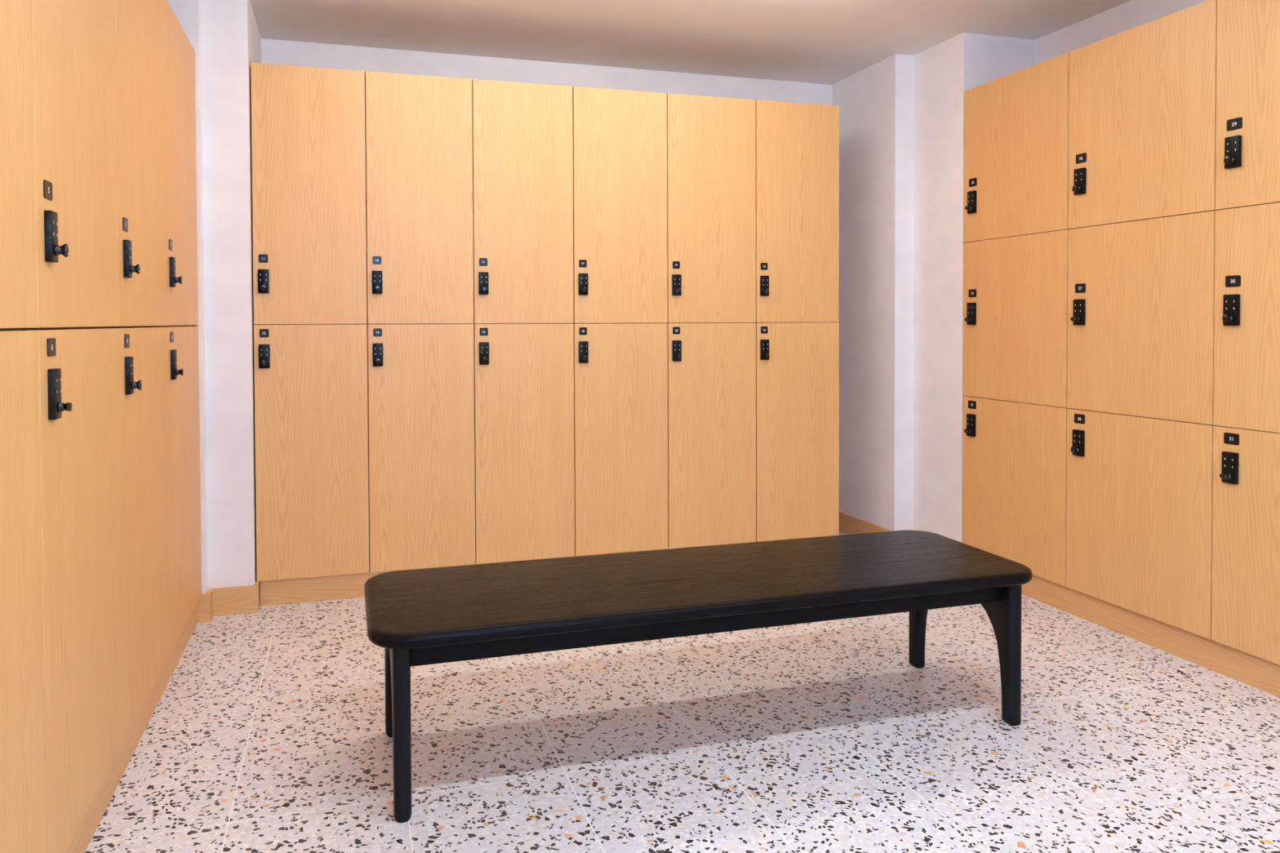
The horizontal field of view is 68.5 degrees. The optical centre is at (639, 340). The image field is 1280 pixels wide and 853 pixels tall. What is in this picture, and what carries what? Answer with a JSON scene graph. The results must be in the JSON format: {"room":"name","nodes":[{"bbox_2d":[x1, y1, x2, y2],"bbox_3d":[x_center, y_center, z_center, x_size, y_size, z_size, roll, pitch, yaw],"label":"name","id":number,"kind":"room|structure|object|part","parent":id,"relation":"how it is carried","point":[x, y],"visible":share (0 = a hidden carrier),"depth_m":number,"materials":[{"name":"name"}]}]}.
{"room":"changing room","nodes":[
{"label":"changing room","id":0,"kind":"room"},
{"bbox_2d":[261,38,832,324],"bbox_3d":[-0.405,-0.181,5.027,4.420,2.562,0.120,-1,1,-17],"label":"wall","id":1,"kind":"structure","parent":0,"point":[275,51],"depth_m":4.89,"materials":[{"name":"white paint"}]},
{"bbox_2d":[84,531,1279,852],"bbox_3d":[0.570,1.209,1.963,4.420,0.100,6.600,-1,1,-17],"label":"floor","id":2,"kind":"structure","parent":0,"point":[267,733],"depth_m":2.63,"materials":[{"name":"stone"}]},
{"bbox_2d":[0,329,46,852],"bbox_3d":[-1.220,0.526,1.425,0.436,1.079,0.684,-1,1,-17],"label":"locker","id":3,"kind":"object","parent":2,"relation":"on","point":[22,733],"visible":1,"depth_m":1.69,"materials":[{"name":"brown wood"}]},
{"bbox_2d":[0,0,37,328],"bbox_3d":[-1.224,-0.562,1.403,0.436,1.094,0.684,-1,1,-17],"label":"locker","id":4,"kind":"object","parent":3,"relation":"on","point":[18,232],"visible":1,"depth_m":1.69,"materials":[{"name":"brown wood"}]},
{"bbox_2d":[0,327,126,852],"bbox_3d":[-1.425,0.514,2.079,0.437,1.079,0.684,-1,1,-17],"label":"locker","id":5,"kind":"object","parent":2,"relation":"on","point":[80,373],"visible":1,"depth_m":2.06,"materials":[{"name":"brown wood"}]},
{"bbox_3d":[-1.170,0.013,1.867,0.002,0.036,0.052,-1,1,-17],"label":"number plate","id":6,"kind":"part","parent":5,"relation":"part of","materials":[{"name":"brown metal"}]},
{"bbox_3d":[-1.147,0.133,1.873,0.022,0.022,0.027,-1,-12,-17],"label":"knob","id":7,"kind":"part","parent":5,"relation":"part of","materials":[{"name":"black paint"}]},
{"bbox_2d":[26,0,119,328],"bbox_3d":[-1.429,-0.574,2.057,0.436,1.094,0.684,-1,1,-17],"label":"locker","id":8,"kind":"object","parent":5,"relation":"on","point":[74,41],"visible":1,"depth_m":2.06,"materials":[{"name":"brown wood"}]},
{"bbox_3d":[-1.172,-0.298,1.860,0.002,0.036,0.052,-1,1,-17],"label":"number plate","id":9,"kind":"part","parent":8,"relation":"part of","materials":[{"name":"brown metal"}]},
{"bbox_3d":[-1.150,-0.179,1.866,0.022,0.027,0.022,-1,1,-17],"label":"knob","id":10,"kind":"part","parent":8,"relation":"part of","materials":[{"name":"black paint"}]},
{"bbox_2d":[65,602,197,852],"bbox_3d":[-1.547,1.103,2.411,0.380,0.109,2.706,-1,1,-17],"label":"plinth","id":11,"kind":"object","parent":2,"relation":"on","point":[80,842],"visible":0.5,"depth_m":2.55,"materials":[{"name":"brown wood"}]},
{"bbox_2d":[111,326,171,734],"bbox_3d":[-1.630,0.501,2.732,0.436,1.079,0.684,-1,1,-17],"label":"locker","id":12,"kind":"object","parent":2,"relation":"on","point":[144,349],"visible":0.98,"depth_m":2.73,"materials":[{"name":"brown wood"}]},
{"bbox_3d":[-1.377,0.001,2.520,0.002,0.036,0.052,-1,1,-17],"label":"number plate","id":13,"kind":"part","parent":12,"relation":"part of","materials":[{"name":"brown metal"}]},
{"bbox_3d":[-1.354,0.120,2.526,0.022,0.027,0.022,-1,6,-17],"label":"knob","id":14,"kind":"part","parent":12,"relation":"part of","materials":[{"name":"black paint"}]},
{"bbox_2d":[111,0,167,327],"bbox_3d":[-1.634,-0.587,2.710,0.436,1.094,0.684,-1,1,-17],"label":"locker","id":15,"kind":"object","parent":12,"relation":"on","point":[140,53],"visible":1,"depth_m":2.73,"materials":[{"name":"brown wood"}]},
{"bbox_3d":[-1.378,-0.310,2.514,0.002,0.036,0.052,-1,1,-17],"label":"number plate","id":16,"kind":"part","parent":15,"relation":"part of","materials":[{"name":"brown metal"}]},
{"bbox_3d":[-1.355,-0.192,2.520,0.022,0.027,0.022,-1,1,-17],"label":"knob","id":17,"kind":"part","parent":15,"relation":"part of","materials":[{"name":"black paint"}]},
{"bbox_2d":[160,325,201,649],"bbox_3d":[-1.836,0.489,3.386,0.436,1.079,0.684,-1,1,-17],"label":"locker","id":18,"kind":"object","parent":2,"relation":"on","point":[182,340],"visible":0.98,"depth_m":3.40,"materials":[{"name":"brown wood"}]},
{"bbox_3d":[-1.582,-0.012,3.173,0.002,0.036,0.052,-1,1,-17],"label":"number plate","id":19,"kind":"part","parent":18,"relation":"part of","materials":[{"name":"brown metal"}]},
{"bbox_2d":[160,0,198,326],"bbox_3d":[-1.839,-0.599,3.364,0.436,1.094,0.684,-1,1,-17],"label":"locker","id":20,"kind":"object","parent":18,"relation":"on","point":[180,108],"visible":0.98,"depth_m":3.37,"materials":[{"name":"brown wood"}]},
{"bbox_3d":[-1.583,-0.323,3.167,0.002,0.036,0.052,-1,1,-17],"label":"number plate","id":21,"kind":"part","parent":20,"relation":"part of","materials":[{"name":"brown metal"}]},
{"bbox_3d":[-1.560,-0.204,3.173,0.022,0.027,0.022,-1,10,-17],"label":"knob","id":22,"kind":"part","parent":20,"relation":"part of","materials":[{"name":"black paint"}]},
{"bbox_3d":[-1.559,0.108,3.179,0.021,0.023,0.023,-1,1,-17],"label":"knob","id":23,"kind":"part","parent":18,"relation":"part of","materials":[{"name":"black paint"}]},
{"bbox_2d":[166,0,264,594],"bbox_3d":[-1.984,-0.157,4.078,0.599,2.562,0.745,-1,1,-17],"label":"wall pier","id":24,"kind":"object","parent":2,"relation":"on","point":[224,35],"visible":0.38,"depth_m":3.85,"materials":[{"name":"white paint"}]},
{"bbox_2d":[197,582,259,622],"bbox_3d":[-1.695,1.073,3.847,0.274,0.110,0.091,-1,1,-33],"label":"baseboard","id":25,"kind":"structure","parent":24,"relation":"attached to","point":[227,601],"depth_m":3.86,"materials":[{"name":"brown wood"}]},
{"bbox_2d":[253,324,369,582],"bbox_3d":[-1.482,0.468,4.278,0.458,1.082,0.636,-1,1,-17],"label":"locker","id":26,"kind":"object","parent":2,"relation":"on","point":[311,393],"visible":1,"depth_m":4.01,"materials":[{"name":"brown wood"}]},
{"bbox_3d":[-1.577,-0.031,3.942,0.037,0.035,0.002,-1,1,-17],"label":"number plate","id":27,"kind":"part","parent":26,"relation":"part of","materials":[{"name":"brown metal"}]},
{"bbox_3d":[-1.570,0.093,3.923,0.022,0.027,0.022,-19,7,-16],"label":"knob","id":28,"kind":"part","parent":26,"relation":"part of","materials":[{"name":"black paint"}]},
{"bbox_2d":[250,62,367,324],"bbox_3d":[-1.486,-0.620,4.255,0.458,1.091,0.637,-1,1,-17],"label":"locker","id":29,"kind":"object","parent":26,"relation":"on","point":[308,126],"visible":0.99,"depth_m":3.98,"materials":[{"name":"brown wood"}]},
{"bbox_3d":[-1.578,-0.344,3.934,0.037,0.035,0.002,-1,1,-17],"label":"number plate","id":30,"kind":"part","parent":29,"relation":"part of","materials":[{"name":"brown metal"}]},
{"bbox_3d":[-1.571,-0.221,3.915,0.022,0.027,0.022,18,-4,-17],"label":"knob","id":31,"kind":"part","parent":29,"relation":"part of","materials":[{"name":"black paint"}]},
{"bbox_2d":[367,324,475,573],"bbox_3d":[-1.044,0.464,4.415,0.458,1.082,0.636,-1,1,-17],"label":"locker","id":32,"kind":"object","parent":2,"relation":"on","point":[420,377],"visible":1,"depth_m":4.14,"materials":[{"name":"brown wood"}]},
{"bbox_3d":[-1.139,-0.035,4.079,0.037,0.035,0.002,-1,1,-17],"label":"number plate","id":33,"kind":"part","parent":32,"relation":"part of","materials":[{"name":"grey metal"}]},
{"bbox_3d":[-1.132,0.089,4.060,0.022,0.027,0.022,-1,1,-17],"label":"knob","id":34,"kind":"part","parent":32,"relation":"part of","materials":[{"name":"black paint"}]},
{"bbox_2d":[364,71,473,324],"bbox_3d":[-1.048,-0.624,4.393,0.458,1.091,0.636,-1,1,-17],"label":"locker","id":35,"kind":"object","parent":32,"relation":"on","point":[420,242],"visible":1,"depth_m":4.12,"materials":[{"name":"brown wood"}]},
{"bbox_3d":[-1.141,-0.348,4.073,0.037,0.035,0.002,-1,1,-17],"label":"number plate","id":36,"kind":"part","parent":35,"relation":"part of","materials":[{"name":"grey metal"}]},
{"bbox_3d":[-1.133,-0.226,4.054,0.022,0.027,0.022,-1,1,-17],"label":"knob","id":37,"kind":"part","parent":35,"relation":"part of","materials":[{"name":"black paint"}]},
{"bbox_2d":[473,323,574,564],"bbox_3d":[-0.606,0.460,4.552,0.458,1.082,0.637,-1,1,-17],"label":"locker","id":38,"kind":"object","parent":2,"relation":"on","point":[524,449],"visible":0.99,"depth_m":4.28,"materials":[{"name":"brown wood"}]},
{"bbox_3d":[-0.701,-0.039,4.215,0.037,0.035,0.002,-1,1,-17],"label":"number plate","id":39,"kind":"part","parent":38,"relation":"part of","materials":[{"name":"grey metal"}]},
{"bbox_3d":[-0.694,0.085,4.196,0.022,0.027,0.022,-10,4,-17],"label":"knob","id":40,"kind":"part","parent":38,"relation":"part of","materials":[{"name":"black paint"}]},
{"bbox_2d":[471,79,573,323],"bbox_3d":[-0.610,-0.628,4.531,0.458,1.091,0.636,-1,1,-17],"label":"locker","id":41,"kind":"object","parent":38,"relation":"on","point":[522,132],"visible":1,"depth_m":4.26,"materials":[{"name":"brown wood"}]},
{"bbox_3d":[-0.703,-0.352,4.210,0.037,0.035,0.002,-1,1,-17],"label":"number plate","id":42,"kind":"part","parent":41,"relation":"part of","materials":[{"name":"grey metal"}]},
{"bbox_3d":[-0.695,-0.230,4.191,0.027,0.022,0.022,-1,1,-17],"label":"knob","id":43,"kind":"part","parent":41,"relation":"part of","materials":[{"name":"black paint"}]},
{"bbox_2d":[260,535,832,606],"bbox_3d":[-0.397,1.053,4.668,2.726,0.109,0.600,-1,1,-17],"label":"plinth","id":44,"kind":"object","parent":2,"relation":"on","point":[291,591],"visible":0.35,"depth_m":4.04,"materials":[{"name":"brown wood"}]},
{"bbox_2d":[573,323,667,555],"bbox_3d":[-0.168,0.455,4.690,0.458,1.082,0.636,-1,1,-17],"label":"locker","id":45,"kind":"object","parent":2,"relation":"on","point":[620,370],"visible":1,"depth_m":4.42,"materials":[{"name":"brown wood"}]},
{"bbox_3d":[-0.264,-0.043,4.354,0.037,0.035,0.002,-1,1,-17],"label":"number plate","id":46,"kind":"part","parent":45,"relation":"part of","materials":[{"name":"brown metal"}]},
{"bbox_3d":[-0.256,0.080,4.335,0.022,0.027,0.022,18,-4,-17],"label":"knob","id":47,"kind":"part","parent":45,"relation":"part of","materials":[{"name":"black paint"}]},
{"bbox_2d":[572,86,667,323],"bbox_3d":[-0.172,-0.632,4.668,0.458,1.091,0.637,-1,1,-17],"label":"locker","id":48,"kind":"object","parent":45,"relation":"on","point":[620,242],"visible":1,"depth_m":4.40,"materials":[{"name":"brown wood"}]},
{"bbox_3d":[-0.264,-0.356,4.346,0.037,0.035,0.002,-1,1,-17],"label":"number plate","id":49,"kind":"part","parent":48,"relation":"part of","materials":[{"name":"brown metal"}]},
{"bbox_3d":[-0.257,-0.234,4.327,0.022,0.027,0.022,18,-4,-17],"label":"knob","id":50,"kind":"part","parent":48,"relation":"part of","materials":[{"name":"black paint"}]},
{"bbox_2d":[364,529,1032,822],"bbox_3d":[0.191,0.911,2.764,1.914,0.464,0.622,-1,1,-17],"label":"bench","id":51,"kind":"object","parent":2,"relation":"on","point":[425,616],"visible":1,"depth_m":2.61,"materials":[{"name":"black wood"}]},
{"bbox_3d":[-0.705,0.935,2.681,0.042,0.426,0.157,-1,1,-17],"label":"leg","id":52,"kind":"part","parent":51,"relation":"part of","materials":[{"name":"black wood"}]},
{"bbox_3d":[-0.592,0.942,2.322,0.042,0.426,0.157,-1,1,-17],"label":"leg","id":53,"kind":"part","parent":51,"relation":"part of","materials":[{"name":"black wood"}]},
{"bbox_3d":[0.190,0.698,2.760,1.914,0.038,0.622,-1,1,-17],"label":"seat","id":54,"kind":"part","parent":51,"relation":"part of","materials":[{"name":"black wood"}]},
{"bbox_3d":[0.978,0.919,3.209,0.048,0.426,0.157,-1,1,-17],"label":"leg","id":55,"kind":"part","parent":51,"relation":"part of","materials":[{"name":"black wood"}]},
{"bbox_3d":[1.091,0.926,2.850,0.048,0.426,0.157,-1,1,-17],"label":"leg","id":56,"kind":"part","parent":51,"relation":"part of","materials":[{"name":"black wood"}]},
{"bbox_2d":[667,322,755,548],"bbox_3d":[0.270,0.451,4.828,0.458,1.082,0.636,-1,1,-17],"label":"locker","id":57,"kind":"object","parent":2,"relation":"on","point":[712,366],"visible":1,"depth_m":4.55,"materials":[{"name":"brown wood"}]},
{"bbox_3d":[0.174,-0.048,4.491,0.037,0.035,0.002,-1,1,-17],"label":"number plate","id":58,"kind":"part","parent":57,"relation":"part of","materials":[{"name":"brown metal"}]},
{"bbox_3d":[0.181,0.076,4.472,0.022,0.027,0.022,18,-4,-17],"label":"knob","id":59,"kind":"part","parent":57,"relation":"part of","materials":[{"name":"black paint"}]},
{"bbox_2d":[666,93,755,323],"bbox_3d":[0.266,-0.637,4.806,0.458,1.091,0.636,-1,1,-17],"label":"locker","id":60,"kind":"object","parent":57,"relation":"on","point":[711,140],"visible":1,"depth_m":4.54,"materials":[{"name":"brown wood"}]},
{"bbox_3d":[0.173,-0.361,4.485,0.037,0.035,0.002,-1,1,-17],"label":"number plate","id":61,"kind":"part","parent":60,"relation":"part of","materials":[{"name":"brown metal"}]},
{"bbox_3d":[0.180,-0.238,4.466,0.022,0.025,0.021,-1,1,-17],"label":"knob","id":62,"kind":"part","parent":60,"relation":"part of","materials":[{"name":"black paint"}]},
{"bbox_2d":[754,322,839,542],"bbox_3d":[0.708,0.447,4.965,0.458,1.082,0.637,-1,1,-17],"label":"locker","id":63,"kind":"object","parent":2,"relation":"on","point":[797,363],"visible":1,"depth_m":4.69,"materials":[{"name":"brown wood"}]},
{"bbox_3d":[0.613,-0.052,4.628,0.037,0.035,0.002,-1,1,-17],"label":"number plate","id":64,"kind":"part","parent":63,"relation":"part of","materials":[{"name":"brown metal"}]},
{"bbox_3d":[0.620,0.072,4.609,0.022,0.027,0.022,28,-7,-16],"label":"knob","id":65,"kind":"part","parent":63,"relation":"part of","materials":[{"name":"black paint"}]},
{"bbox_2d":[755,99,839,322],"bbox_3d":[0.704,-0.641,4.943,0.458,1.091,0.636,-1,1,-17],"label":"locker","id":66,"kind":"object","parent":63,"relation":"on","point":[797,144],"visible":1,"depth_m":4.67,"materials":[{"name":"brown wood"}]},
{"bbox_3d":[0.611,-0.365,4.622,0.037,0.035,0.002,-1,1,-17],"label":"number plate","id":67,"kind":"part","parent":66,"relation":"part of","materials":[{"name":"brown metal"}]},
{"bbox_3d":[0.618,-0.242,4.603,0.022,0.025,0.021,-1,1,-17],"label":"knob","id":68,"kind":"part","parent":66,"relation":"part of","materials":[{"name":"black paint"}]},
{"bbox_2d":[962,395,1066,586],"bbox_3d":[1.813,0.634,4.209,0.441,0.731,0.674,-1,1,-17],"label":"locker","id":69,"kind":"object","parent":2,"relation":"on","point":[1015,453],"visible":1,"depth_m":4.11,"materials":[{"name":"brown wood"}]},
{"bbox_3d":[1.535,0.425,4.396,0.021,0.025,0.034,-1,19,-17],"label":"knob","id":70,"kind":"part","parent":69,"relation":"part of","materials":[{"name":"black metal"}]},
{"bbox_3d":[1.556,0.301,4.400,0.002,0.037,0.055,-1,1,-17],"label":"number plate","id":71,"kind":"part","parent":69,"relation":"part of","materials":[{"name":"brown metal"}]},
{"bbox_2d":[963,229,1067,407],"bbox_3d":[1.811,-0.096,4.194,0.441,0.726,0.674,-1,1,-17],"label":"locker","id":72,"kind":"object","parent":69,"relation":"on","point":[1015,288],"visible":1,"depth_m":4.10,"materials":[{"name":"brown wood"}]},
{"bbox_3d":[1.533,-0.098,4.385,0.021,0.024,0.034,-1,7,-17],"label":"knob","id":73,"kind":"part","parent":72,"relation":"part of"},
{"bbox_3d":[1.554,-0.221,4.389,0.002,0.037,0.055,-1,1,-17],"label":"number plate","id":74,"kind":"part","parent":72,"relation":"part of","materials":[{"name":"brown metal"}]},
{"bbox_2d":[963,52,1071,242],"bbox_3d":[1.809,-0.817,4.180,0.441,0.715,0.674,-1,1,-17],"label":"locker","id":75,"kind":"object","parent":72,"relation":"on","point":[1016,123],"visible":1,"depth_m":4.09,"materials":[{"name":"brown wood"}]},
{"bbox_3d":[1.531,-0.618,4.375,0.021,0.024,0.034,-1,13,-17],"label":"knob","id":76,"kind":"part","parent":75,"relation":"part of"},
{"bbox_3d":[1.552,-0.737,4.379,0.002,0.037,0.055,-1,1,-17],"label":"number plate","id":77,"kind":"part","parent":75,"relation":"part of","materials":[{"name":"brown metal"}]},
{"bbox_2d":[1066,408,1217,639],"bbox_3d":[2.016,0.646,3.565,0.441,0.731,0.674,-1,1,-17],"label":"locker","id":78,"kind":"object","parent":2,"relation":"on","point":[1140,489],"visible":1,"depth_m":3.47,"materials":[{"name":"brown wood"}]},
{"bbox_3d":[1.737,0.437,3.752,0.021,0.029,0.028,-1,-8,-17],"label":"knob","id":79,"kind":"part","parent":78,"relation":"part of","materials":[{"name":"black metal"}]},
{"bbox_3d":[1.758,0.313,3.756,0.002,0.037,0.055,-1,1,-17],"label":"number plate","id":80,"kind":"part","parent":78,"relation":"part of","materials":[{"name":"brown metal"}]},
{"bbox_2d":[1066,210,1215,425],"bbox_3d":[2.013,-0.084,3.551,0.441,0.726,0.674,-1,1,-17],"label":"locker","id":81,"kind":"object","parent":78,"relation":"on","point":[1141,293],"visible":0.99,"depth_m":3.44,"materials":[{"name":"brown wood"}]},
{"bbox_3d":[1.735,-0.086,3.741,0.021,0.023,0.034,-1,4,-17],"label":"knob","id":82,"kind":"part","parent":81,"relation":"part of","materials":[{"name":"black metal"}]},
{"bbox_3d":[1.756,-0.208,3.745,0.002,0.037,0.055,-1,1,-17],"label":"number plate","id":83,"kind":"part","parent":81,"relation":"part of","materials":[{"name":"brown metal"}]},
{"bbox_2d":[1067,0,1217,229],"bbox_3d":[2.011,-0.805,3.536,0.441,0.715,0.674,-1,1,-17],"label":"locker","id":84,"kind":"object","parent":81,"relation":"on","point":[1142,99],"visible":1,"depth_m":3.43,"materials":[{"name":"brown wood"}]},
{"bbox_3d":[1.733,-0.605,3.731,0.021,0.030,0.028,-1,24,-17],"label":"knob","id":85,"kind":"part","parent":84,"relation":"part of","materials":[{"name":"black metal"}]},
{"bbox_3d":[1.754,-0.725,3.735,0.002,0.037,0.055,-1,1,-17],"label":"number plate","id":86,"kind":"part","parent":84,"relation":"part of","materials":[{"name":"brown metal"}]},
{"bbox_2d":[1021,574,1279,697],"bbox_3d":[2.037,1.067,3.587,0.380,0.109,2.009,-1,1,-17],"label":"plinth","id":87,"kind":"object","parent":2,"relation":"on","point":[1260,673],"visible":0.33,"depth_m":3.40,"materials":[{"name":"brown wood"}]},
{"bbox_2d":[1211,425,1279,665],"bbox_3d":[2.218,0.658,2.921,0.441,0.731,0.674,-1,1,-17],"label":"locker","id":88,"kind":"object","parent":2,"relation":"on","point":[1246,588],"visible":1,"depth_m":3.06,"materials":[{"name":"brown wood"}]},
{"bbox_3d":[1.939,0.449,3.108,0.021,0.023,0.034,-1,4,-17],"label":"knob","id":89,"kind":"part","parent":88,"relation":"part of","materials":[{"name":"black metal"}]},
{"bbox_3d":[1.960,0.326,3.112,0.002,0.037,0.055,-1,1,-17],"label":"number plate","id":90,"kind":"part","parent":88,"relation":"part of","materials":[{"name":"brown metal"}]},
{"bbox_2d":[1213,202,1279,432],"bbox_3d":[2.215,-0.071,2.907,0.441,0.726,0.674,-1,1,-17],"label":"locker","id":91,"kind":"object","parent":88,"relation":"on","point":[1246,318],"visible":1,"depth_m":3.05,"materials":[{"name":"brown wood"}]},
{"bbox_3d":[1.937,-0.073,3.097,0.022,0.028,0.027,-1,1,-17],"label":"knob","id":92,"kind":"part","parent":91,"relation":"part of","materials":[{"name":"black paint"}]},
{"bbox_3d":[1.958,-0.196,3.102,0.002,0.037,0.055,-1,1,-17],"label":"number plate","id":93,"kind":"part","parent":91,"relation":"part of","materials":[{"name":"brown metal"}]},
{"bbox_2d":[1215,0,1279,209],"bbox_3d":[2.213,-0.793,2.892,0.441,0.715,0.674,-1,1,-17],"label":"locker","id":94,"kind":"object","parent":91,"relation":"on","point":[1247,137],"visible":1,"depth_m":3.04,"materials":[{"name":"brown wood"}]},
{"bbox_3d":[1.936,-0.593,3.087,0.022,0.028,0.027,-1,1,-17],"label":"knob","id":95,"kind":"part","parent":94,"relation":"part of","materials":[{"name":"black paint"}]},
{"bbox_3d":[1.957,-0.713,3.091,0.002,0.037,0.055,-1,1,-17],"label":"number plate","id":96,"kind":"part","parent":94,"relation":"part of","materials":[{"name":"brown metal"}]},
{"bbox_2d":[249,0,1131,84],"bbox_3d":[0.561,-1.453,1.909,4.420,0.100,6.600,-1,1,-17],"label":"ceiling","id":97,"kind":"structure","parent":0,"point":[822,42],"depth_m":4.36,"materials":[{"name":"paint"}]},
{"bbox_2d":[832,0,1206,542],"bbox_3d":[2.370,-0.139,2.503,0.637,2.562,6.360,-1,1,-17],"label":"wall","id":98,"kind":"structure","parent":0,"point":[901,117],"depth_m":4.82,"materials":[{"name":"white paint"}]},
{"bbox_2d":[839,511,891,534],"bbox_3d":[1.321,1.040,4.974,0.126,0.110,1.060,-1,1,-17],"label":"baseboard","id":99,"kind":"structure","parent":98,"relation":"attached to","point":[848,524],"depth_m":5.19,"materials":[{"name":"brown wood"}]}
]}

